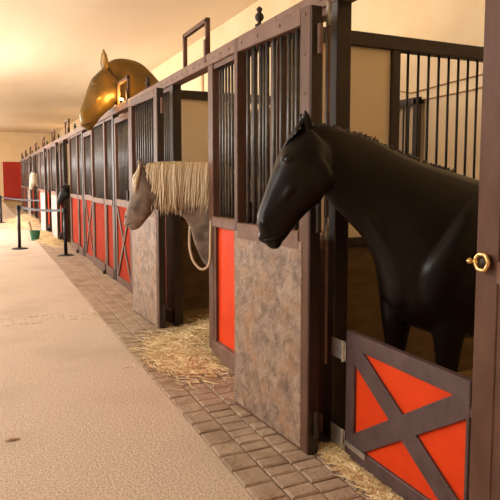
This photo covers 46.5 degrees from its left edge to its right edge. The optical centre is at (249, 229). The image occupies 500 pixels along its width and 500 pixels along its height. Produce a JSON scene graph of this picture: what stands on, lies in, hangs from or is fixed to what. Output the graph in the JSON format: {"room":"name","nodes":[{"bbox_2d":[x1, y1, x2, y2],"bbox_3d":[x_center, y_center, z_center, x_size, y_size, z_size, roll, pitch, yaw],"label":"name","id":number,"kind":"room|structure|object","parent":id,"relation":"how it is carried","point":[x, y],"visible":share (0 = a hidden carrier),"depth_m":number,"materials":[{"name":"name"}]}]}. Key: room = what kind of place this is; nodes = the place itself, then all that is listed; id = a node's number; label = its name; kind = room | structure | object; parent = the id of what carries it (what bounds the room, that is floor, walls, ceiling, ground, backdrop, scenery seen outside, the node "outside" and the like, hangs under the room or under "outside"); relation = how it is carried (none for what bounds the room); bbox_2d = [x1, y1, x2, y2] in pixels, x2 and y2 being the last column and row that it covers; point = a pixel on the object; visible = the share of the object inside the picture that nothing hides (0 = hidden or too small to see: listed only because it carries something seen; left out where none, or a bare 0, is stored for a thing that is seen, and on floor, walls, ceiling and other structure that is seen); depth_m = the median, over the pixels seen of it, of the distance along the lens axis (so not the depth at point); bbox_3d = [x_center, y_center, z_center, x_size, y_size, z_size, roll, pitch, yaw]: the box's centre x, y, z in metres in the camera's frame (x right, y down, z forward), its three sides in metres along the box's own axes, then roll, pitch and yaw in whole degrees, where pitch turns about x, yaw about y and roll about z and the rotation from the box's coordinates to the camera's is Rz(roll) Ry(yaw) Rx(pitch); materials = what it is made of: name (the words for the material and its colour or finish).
{"room":"farm building","nodes":[
{"label":"farm building","id":0,"kind":"room"},
{"bbox_2d":[0,132,55,200],"bbox_3d":[-18.797,-4.547,42.410,9.400,5.200,0.200,-2,5,-24],"label":"wall","id":1,"kind":"structure","parent":0,"point":[12,144],"depth_m":42.88,"materials":[{"name":"beige paint"}]},
{"bbox_2d":[3,162,21,199],"bbox_3d":[-17.217,-3.621,43.027,1.880,2.810,0.130,-2,5,-24],"label":"door","id":2,"kind":"structure","parent":1,"relation":"in","point":[12,183],"depth_m":42.85,"materials":[{"name":"red wood"}]},
{"bbox_2d":[0,0,258,132],"bbox_3d":[-8.324,-5.261,19.178,9.400,0.200,50.900,-2,5,-24],"label":"ceiling","id":3,"kind":"structure","parent":0,"point":[51,50],"depth_m":14.87,"materials":[{"name":"paint"}]},
{"bbox_2d":[0,200,472,499],"bbox_3d":[-8.324,-0.080,19.624,9.000,0.200,50.500,-2,5,-24],"label":"floor","id":4,"kind":"structure","parent":0,"point":[87,426],"depth_m":3.77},
{"bbox_2d":[0,196,6,222],"bbox_3d":[-8.744,-0.728,20.424,0.340,0.955,0.340,-2,5,-24],"label":"stanchion","id":5,"kind":"object","parent":4,"relation":"on","point":[0,196],"visible":0.93,"depth_m":20.40,"materials":[{"name":"black metal"}]},
{"bbox_2d":[2,197,40,200],"bbox_3d":[-7.368,-0.992,18.851,0.008,0.080,4.018,-4,6,-41],"label":"belt","id":6,"kind":"object","parent":5,"relation":"attached to","point":[2,197],"visible":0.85,"depth_m":18.88,"materials":[{"name":"grey fabric"}]},
{"bbox_2d":[6,438,19,440],"bbox_3d":[-1.370,1.209,3.359,0.085,0.008,0.026,-2,5,-24],"label":"dry leaf","id":7,"kind":"object","parent":4,"relation":"on","point":[10,439],"visible":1,"depth_m":3.35,"materials":[{"name":"brown plant"}]},
{"bbox_2d":[11,205,27,249],"bbox_3d":[-5.036,-0.064,12.691,0.340,0.955,0.340,-2,5,-24],"label":"stanchion","id":8,"kind":"object","parent":4,"relation":"on","point":[18,209],"visible":1,"depth_m":12.66,"materials":[{"name":"black metal"}]},
{"bbox_2d":[20,206,61,211],"bbox_3d":[-4.344,-0.424,12.065,1.715,0.080,0.008,4,7,42],"label":"belt","id":9,"kind":"object","parent":8,"relation":"attached to","point":[25,208],"visible":1,"depth_m":11.98,"materials":[{"name":"grey fabric"}]},
{"bbox_2d":[1,214,40,229],"bbox_3d":[-7.898,-0.415,20.287,1.816,0.347,8.342,-2,5,-24],"label":"straw","id":10,"kind":"object","parent":4,"relation":"on","point":[24,218],"visible":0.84,"depth_m":19.47,"materials":[{"name":"beige plant"}]},
{"bbox_2d":[29,172,36,189],"bbox_3d":[-7.449,-1.277,21.949,0.589,1.786,2.356,3,6,32],"label":"horse","id":11,"kind":"object","parent":4,"relation":"on","point":[33,177],"visible":0.2,"depth_m":20.91},
{"bbox_2d":[29,227,40,240],"bbox_3d":[-5.370,0.094,14.536,0.280,0.325,0.280,-2,5,-24],"label":"bucket","id":12,"kind":"object","parent":4,"relation":"on","point":[35,234],"visible":0.94,"depth_m":14.45,"materials":[{"name":"green plastic"}]},
{"bbox_2d":[33,142,40,221],"bbox_3d":[-7.781,-1.756,21.291,0.160,2.855,2.980,-2,5,-24],"label":"enclosure","id":13,"kind":"object","parent":4,"relation":"on","point":[37,204],"visible":0.71,"depth_m":21.04,"materials":[{"name":"wood"}]},
{"bbox_2d":[38,154,39,187],"bbox_3d":[-7.408,-2.072,20.500,0.020,1.220,0.960,-2,5,-24],"label":"grille","id":14,"kind":"object","parent":13,"relation":"attached to","point":[38,154],"depth_m":20.69,"materials":[{"name":"metal"}]},
{"bbox_2d":[0,309,97,326],"bbox_3d":[-4.010,1.030,5.559,4.976,0.017,0.456,-2,5,-24],"label":"band","id":15,"kind":"object","parent":4,"relation":"on","point":[35,319],"visible":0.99,"depth_m":6.35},
{"bbox_2d":[27,229,70,247],"bbox_3d":[-5.322,0.131,15.058,0.984,0.153,6.008,-2,5,-24],"label":"straw","id":16,"kind":"object","parent":4,"relation":"on","point":[46,237],"visible":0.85,"depth_m":13.94,"materials":[{"name":"beige plant"}]},
{"bbox_2d":[57,184,69,205],"bbox_3d":[-3.376,-0.340,13.181,1.876,1.422,0.469,0,5,0],"label":"horse","id":17,"kind":"object","parent":4,"relation":"on","point":[64,193],"visible":0.2,"depth_m":12.94},
{"bbox_2d":[67,140,70,238],"bbox_3d":[-3.230,-1.066,15.300,3.160,2.505,0.090,-2,5,-24],"label":"wall","id":18,"kind":"structure","parent":4,"relation":"on","point":[67,140],"depth_m":14.67,"materials":[{"name":"beige paint"}]},
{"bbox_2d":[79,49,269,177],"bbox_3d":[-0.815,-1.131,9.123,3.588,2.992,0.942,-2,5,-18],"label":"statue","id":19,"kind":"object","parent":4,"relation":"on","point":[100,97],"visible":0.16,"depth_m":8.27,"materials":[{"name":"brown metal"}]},
{"bbox_2d":[122,314,234,398],"bbox_3d":[0.018,0.940,5.593,2.171,0.162,2.970,5,7,43],"label":"straw","id":20,"kind":"object","parent":4,"relation":"on","point":[185,351],"visible":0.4,"depth_m":4.96,"materials":[{"name":"beige plant"}]},
{"bbox_2d":[124,159,250,265],"bbox_3d":[0.036,0.207,5.303,2.213,1.679,0.646,0,5,0],"label":"horse","id":21,"kind":"object","parent":4,"relation":"on","point":[181,188],"visible":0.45,"depth_m":5.02},
{"bbox_2d":[188,221,211,270],"bbox_3d":[-0.473,0.123,5.029,0.124,0.426,0.407,-3,6,-32],"label":"lead rope","id":22,"kind":"object","parent":21,"relation":"hanging from","point":[189,231],"visible":0.93,"depth_m":4.92,"materials":[{"name":"beige fabric"}]},
{"bbox_2d":[9,208,375,499],"bbox_3d":[-5.234,0.211,15.048,0.632,0.023,34.592,-2,5,-24],"label":"strip","id":23,"kind":"object","parent":4,"relation":"on","point":[116,301],"visible":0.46,"depth_m":3.62,"materials":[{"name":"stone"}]},
{"bbox_2d":[20,153,24,210],"bbox_3d":[-11.462,-2.451,29.376,0.160,2.855,2.980,-2,5,-24],"label":"enclosure","id":24,"kind":"object","parent":23,"relation":"on","point":[22,156],"visible":0.64,"depth_m":29.08,"materials":[{"name":"wood"}]},
{"bbox_2d":[21,163,23,206],"bbox_3d":[-11.582,-2.250,29.689,0.106,2.378,1.007,-2,5,-24],"label":"door","id":25,"kind":"structure","parent":24,"relation":"attached to","point":[21,163],"depth_m":29.94,"materials":[{"name":"wood"}]},
{"bbox_2d":[23,150,27,212],"bbox_3d":[-10.235,-2.219,26.681,0.160,2.855,2.980,-2,5,-24],"label":"enclosure","id":26,"kind":"object","parent":23,"relation":"on","point":[26,153],"visible":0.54,"depth_m":26.45,"materials":[{"name":"wood"}]},
{"bbox_2d":[25,161,26,211],"bbox_3d":[-10.355,-2.019,26.995,0.106,2.378,1.007,-2,5,-24],"label":"door","id":27,"kind":"structure","parent":26,"relation":"attached to","point":[25,161],"depth_m":27.26,"materials":[{"name":"wood"}]},
{"bbox_2d":[27,156,32,215],"bbox_3d":[-8.422,-1.616,22.306,0.106,2.378,0.952,-2,5,-26],"label":"door","id":28,"kind":"structure","parent":23,"relation":"on","point":[29,169],"depth_m":22.11,"materials":[{"name":"metal"}]},
{"bbox_2d":[27,147,34,216],"bbox_3d":[-9.008,-1.988,23.986,0.160,2.855,2.980,-2,5,-24],"label":"enclosure","id":29,"kind":"object","parent":23,"relation":"on","point":[30,154],"visible":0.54,"depth_m":23.37,"materials":[{"name":"wood"}]},
{"bbox_2d":[39,148,48,231],"bbox_3d":[-5.976,-1.153,16.913,0.106,2.378,0.952,-3,6,-27],"label":"door","id":30,"kind":"structure","parent":23,"relation":"on","point":[42,152],"depth_m":16.74,"materials":[{"name":"metal"}]},
{"bbox_2d":[41,152,43,188],"bbox_3d":[-6.005,-1.720,16.895,0.023,1.085,0.647,-3,6,-27],"label":"grille","id":31,"kind":"object","parent":30,"relation":"attached to","point":[42,159],"depth_m":16.96,"materials":[{"name":"metal"}]},
{"bbox_2d":[39,137,49,229],"bbox_3d":[-6.554,-1.525,18.597,0.160,2.855,2.980,-2,5,-24],"label":"enclosure","id":32,"kind":"object","parent":23,"relation":"on","point":[43,144],"visible":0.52,"depth_m":17.73,"materials":[{"name":"wood"}]},
{"bbox_2d":[46,150,48,189],"bbox_3d":[-6.181,-1.841,17.805,0.020,1.220,0.960,-2,5,-24],"label":"grille","id":33,"kind":"object","parent":32,"relation":"attached to","point":[46,150],"depth_m":17.82,"materials":[{"name":"metal"}]},
{"bbox_2d":[47,129,62,238],"bbox_3d":[-5.327,-1.293,15.902,0.160,2.855,2.980,-2,5,-24],"label":"enclosure","id":34,"kind":"object","parent":23,"relation":"on","point":[52,131],"visible":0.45,"depth_m":15.04,"materials":[{"name":"wood"}]},
{"bbox_2d":[58,145,59,185],"bbox_3d":[-4.954,-1.609,15.111,0.020,1.220,0.960,-2,5,-24],"label":"grille","id":35,"kind":"object","parent":34,"relation":"attached to","point":[58,145],"depth_m":15.02,"materials":[{"name":"metal"}]},
{"bbox_2d":[50,142,60,240],"bbox_3d":[-4.742,-0.922,14.221,0.106,2.378,0.952,-2,5,-26],"label":"door","id":36,"kind":"structure","parent":23,"relation":"on","point":[54,152],"depth_m":14.07,"materials":[{"name":"metal"}]},
{"bbox_2d":[52,146,55,190],"bbox_3d":[-4.770,-1.489,14.204,0.023,1.085,0.647,-2,5,-26],"label":"grille","id":37,"kind":"object","parent":36,"relation":"attached to","point":[53,147],"depth_m":14.24,"materials":[{"name":"metal"}]},
{"bbox_2d":[57,208,73,256],"bbox_3d":[-3.653,0.037,11.511,0.340,0.955,0.340,-2,5,-24],"label":"stanchion","id":38,"kind":"object","parent":23,"relation":"on","point":[64,210],"visible":0.99,"depth_m":11.48,"materials":[{"name":"black metal"}]},
{"bbox_2d":[59,119,79,252],"bbox_3d":[-4.100,-1.062,13.207,0.160,2.855,2.980,-2,5,-24],"label":"enclosure","id":39,"kind":"object","parent":23,"relation":"on","point":[72,137],"visible":0.8,"depth_m":12.82,"materials":[{"name":"wood"}]},
{"bbox_2d":[61,144,63,185],"bbox_3d":[-4.571,-1.537,14.269,0.020,1.220,0.479,-2,5,-24],"label":"grille","id":40,"kind":"object","parent":39,"relation":"attached to","point":[61,144],"depth_m":14.40,"materials":[{"name":"metal"}]},
{"bbox_2d":[71,137,76,193],"bbox_3d":[-3.727,-1.378,12.416,0.020,1.220,0.960,-2,5,-24],"label":"grille","id":41,"kind":"object","parent":39,"relation":"attached to","point":[73,139],"depth_m":12.58,"materials":[{"name":"metal"}]},
{"bbox_2d":[76,116,107,273],"bbox_3d":[-2.873,-0.830,10.512,0.160,2.855,2.980,-2,5,-24],"label":"enclosure","id":42,"kind":"object","parent":23,"relation":"on","point":[99,155],"visible":0.57,"depth_m":9.98,"materials":[{"name":"wood"}]},
{"bbox_2d":[79,134,82,194],"bbox_3d":[-3.344,-1.305,11.574,0.020,1.220,0.479,-2,5,-24],"label":"grille","id":43,"kind":"object","parent":42,"relation":"attached to","point":[80,153],"depth_m":11.68,"materials":[{"name":"metal"}]},
{"bbox_2d":[82,130,93,262],"bbox_3d":[-2.993,-0.630,10.826,0.106,2.378,1.007,-2,5,-24],"label":"door","id":44,"kind":"structure","parent":42,"relation":"attached to","point":[87,175],"depth_m":10.91,"materials":[{"name":"wood"}]},
{"bbox_2d":[85,135,91,194],"bbox_3d":[-2.965,-1.192,10.745,0.023,1.085,0.691,-2,5,-24],"label":"grille","id":45,"kind":"object","parent":44,"relation":"attached to","point":[87,137],"depth_m":10.80,"materials":[{"name":"metal"}]},
{"bbox_2d":[94,124,103,197],"bbox_3d":[-2.500,-1.146,9.721,0.020,1.220,0.960,-2,5,-24],"label":"grille","id":46,"kind":"object","parent":42,"relation":"attached to","point":[98,128],"depth_m":9.78,"materials":[{"name":"metal"}]},
{"bbox_2d":[103,75,153,293],"bbox_3d":[-1.646,-0.599,7.818,0.160,2.855,2.980,-2,5,-24],"label":"enclosure","id":47,"kind":"object","parent":23,"relation":"on","point":[111,270],"visible":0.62,"depth_m":8.63,"materials":[{"name":"wood"}]},
{"bbox_2d":[107,120,112,199],"bbox_3d":[-2.117,-1.074,8.880,0.020,1.220,0.479,-2,5,-24],"label":"grille","id":48,"kind":"object","parent":47,"relation":"attached to","point":[109,129],"depth_m":8.95,"materials":[{"name":"metal"}]},
{"bbox_2d":[114,112,130,290],"bbox_3d":[-1.766,-0.398,8.131,0.106,2.378,1.007,-2,5,-24],"label":"door","id":49,"kind":"structure","parent":47,"relation":"attached to","point":[121,133],"depth_m":8.19,"materials":[{"name":"wood"}]},
{"bbox_2d":[118,119,128,199],"bbox_3d":[-1.738,-0.960,8.051,0.023,1.085,0.691,-2,5,-24],"label":"grille","id":50,"kind":"object","parent":49,"relation":"attached to","point":[123,153],"depth_m":8.08,"materials":[{"name":"metal"}]},
{"bbox_2d":[137,105,151,162],"bbox_3d":[-1.273,-0.915,7.026,0.020,1.220,0.960,-2,5,-24],"label":"grille","id":51,"kind":"object","parent":47,"relation":"attached to","point":[141,105],"depth_m":6.91,"materials":[{"name":"metal"}]},
{"bbox_2d":[130,88,165,328],"bbox_3d":[-1.067,-0.227,6.134,0.106,2.378,0.952,-3,6,-27],"label":"door","id":52,"kind":"structure","parent":23,"relation":"on","point":[148,241],"depth_m":6.00,"materials":[{"name":"metal"}]},
{"bbox_2d":[135,100,153,169],"bbox_3d":[-1.097,-0.794,6.116,0.023,1.085,0.647,-3,6,-27],"label":"grille","id":53,"kind":"object","parent":52,"relation":"attached to","point":[143,128],"depth_m":6.10,"materials":[{"name":"metal"}]},
{"bbox_2d":[153,6,286,372],"bbox_3d":[-0.404,-0.368,5.135,0.122,2.855,2.970,-2,5,-24],"label":"stall front","id":54,"kind":"object","parent":23,"relation":"on","point":[221,184],"visible":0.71,"depth_m":4.79,"materials":[{"name":"wood"}]},
{"bbox_2d":[163,92,169,161],"bbox_3d":[-0.890,-0.843,6.185,0.020,1.220,0.479,-2,5,-24],"label":"grille","id":55,"kind":"object","parent":54,"relation":"attached to","point":[166,95],"depth_m":6.13,"materials":[{"name":"metal"}]},
{"bbox_2d":[219,46,269,221],"bbox_3d":[-0.046,-0.683,4.332,0.020,1.220,0.960,-2,5,-24],"label":"grille","id":56,"kind":"object","parent":54,"relation":"attached to","point":[226,95],"depth_m":4.56,"materials":[{"name":"metal"}]},
{"bbox_2d":[234,5,322,454],"bbox_3d":[0.152,0.005,3.438,0.106,2.378,0.887,-3,6,-29],"label":"door","id":57,"kind":"structure","parent":23,"relation":"on","point":[276,291],"depth_m":3.37,"materials":[{"name":"metal"}]},
{"bbox_2d":[246,29,299,229],"bbox_3d":[0.121,-0.562,3.420,0.023,1.085,0.579,-3,6,-29],"label":"grille","id":58,"kind":"object","parent":57,"relation":"attached to","point":[281,36],"depth_m":3.45,"materials":[{"name":"metal"}]},
{"bbox_2d":[181,90,270,309],"bbox_3d":[0.451,-0.371,7.216,3.160,2.505,0.090,-2,5,-24],"label":"wall","id":59,"kind":"structure","parent":4,"relation":"on","point":[194,104],"depth_m":6.69,"materials":[{"name":"beige paint"}]},
{"bbox_2d":[317,441,404,499],"bbox_3d":[0.773,1.197,2.973,0.681,0.070,1.760,-2,5,-22],"label":"straw","id":60,"kind":"object","parent":4,"relation":"on","point":[338,457],"visible":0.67,"depth_m":2.94,"materials":[{"name":"beige plant"}]},
{"bbox_2d":[257,111,478,372],"bbox_3d":[1.229,0.332,3.010,2.405,1.823,0.601,0,5,0],"label":"horse","id":61,"kind":"object","parent":4,"relation":"on","point":[417,221],"visible":0.83,"depth_m":2.78},
{"bbox_2d":[291,27,483,370],"bbox_3d":[1.678,-0.140,4.521,3.160,2.505,0.090,-2,5,-24],"label":"wall","id":62,"kind":"structure","parent":4,"relation":"on","point":[375,58],"depth_m":4.13,"materials":[{"name":"beige paint"}]},
{"bbox_2d":[405,52,478,178],"bbox_3d":[2.042,-0.655,4.643,2.009,1.310,0.019,-2,5,-24],"label":"grille","id":63,"kind":"object","parent":62,"relation":"in","point":[408,53],"depth_m":4.34,"materials":[{"name":"black metal"}]},
{"bbox_2d":[277,0,499,499],"bbox_3d":[0.813,-0.137,2.436,0.145,2.855,2.970,-2,5,-24],"label":"door frame","id":64,"kind":"structure","parent":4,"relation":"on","point":[484,471],"depth_m":2.27,"materials":[{"name":"wood"}]},
{"bbox_2d":[286,20,326,227],"bbox_3d":[0.337,-0.611,3.490,0.020,1.220,0.479,-2,5,-24],"label":"grille","id":65,"kind":"object","parent":64,"relation":"attached to","point":[293,35],"depth_m":3.56,"materials":[{"name":"metal"}]},
{"bbox_2d":[324,0,330,363],"bbox_3d":[0.409,-0.231,3.098,0.026,1.930,0.026,-2,5,-24],"label":"rod","id":66,"kind":"object","parent":64,"relation":"attached to","point":[328,3],"visible":0.91,"depth_m":3.10,"materials":[{"name":"metal"}]},
{"bbox_2d":[331,330,472,499],"bbox_3d":[0.678,0.913,2.777,0.060,0.705,1.017,-2,5,-24],"label":"gate","id":67,"kind":"object","parent":64,"relation":"attached to","point":[408,415],"visible":0.94,"depth_m":2.69,"materials":[{"name":"brown paint"}]},
{"bbox_2d":[466,252,491,272],"bbox_3d":[0.873,0.121,2.208,0.042,0.077,0.102,-4,6,-36],"label":"ring latch","id":68,"kind":"object","parent":64,"relation":"attached to","point":[485,262],"visible":1,"depth_m":2.19,"materials":[{"name":"gold metal"}]},
{"bbox_2d":[479,257,491,267],"bbox_3d":[0.883,0.122,2.200,0.024,0.055,0.055,-2,5,-24],"label":"socket","id":69,"kind":"object","parent":68,"relation":"attached to","point":[484,262],"depth_m":2.18,"materials":[{"name":"metal"}]},
{"bbox_2d":[56,0,484,179],"bbox_3d":[-4.135,-2.733,21.303,0.200,5.200,50.500,-2,5,-24],"label":"wall","id":70,"kind":"structure","parent":0,"point":[451,21],"depth_m":7.19,"materials":[{"name":"beige paint"}]},
{"bbox_2d":[201,75,202,90],"bbox_3d":[-1.184,-2.895,14.421,0.065,2.300,0.065,0,5,-2],"label":"pipe","id":71,"kind":"object","parent":70,"relation":"attached to","point":[202,75],"visible":0.02,"depth_m":14.33,"materials":[{"name":"beige paint"}]},
{"bbox_2d":[399,97,424,158],"bbox_3d":[2.007,-1.053,7.469,0.119,1.220,0.560,-2,5,-24],"label":"rack","id":72,"kind":"object","parent":70,"relation":"attached to","point":[412,101],"visible":0.34,"depth_m":7.24,"materials":[{"name":"black metal"}]},
{"bbox_2d":[400,74,482,93],"bbox_3d":[2.356,-1.723,6.739,0.038,0.096,2.152,-2,5,-24],"label":"cable","id":73,"kind":"object","parent":70,"relation":"attached to","point":[479,74],"visible":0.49,"depth_m":6.90,"materials":[{"name":"brown plastic"}]},
{"bbox_2d":[422,87,481,99],"bbox_3d":[2.434,-1.590,6.592,0.028,0.076,1.801,-2,5,-24],"label":"cable","id":74,"kind":"object","parent":70,"relation":"attached to","point":[478,87],"visible":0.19,"depth_m":6.76,"materials":[{"name":"brown plastic"}]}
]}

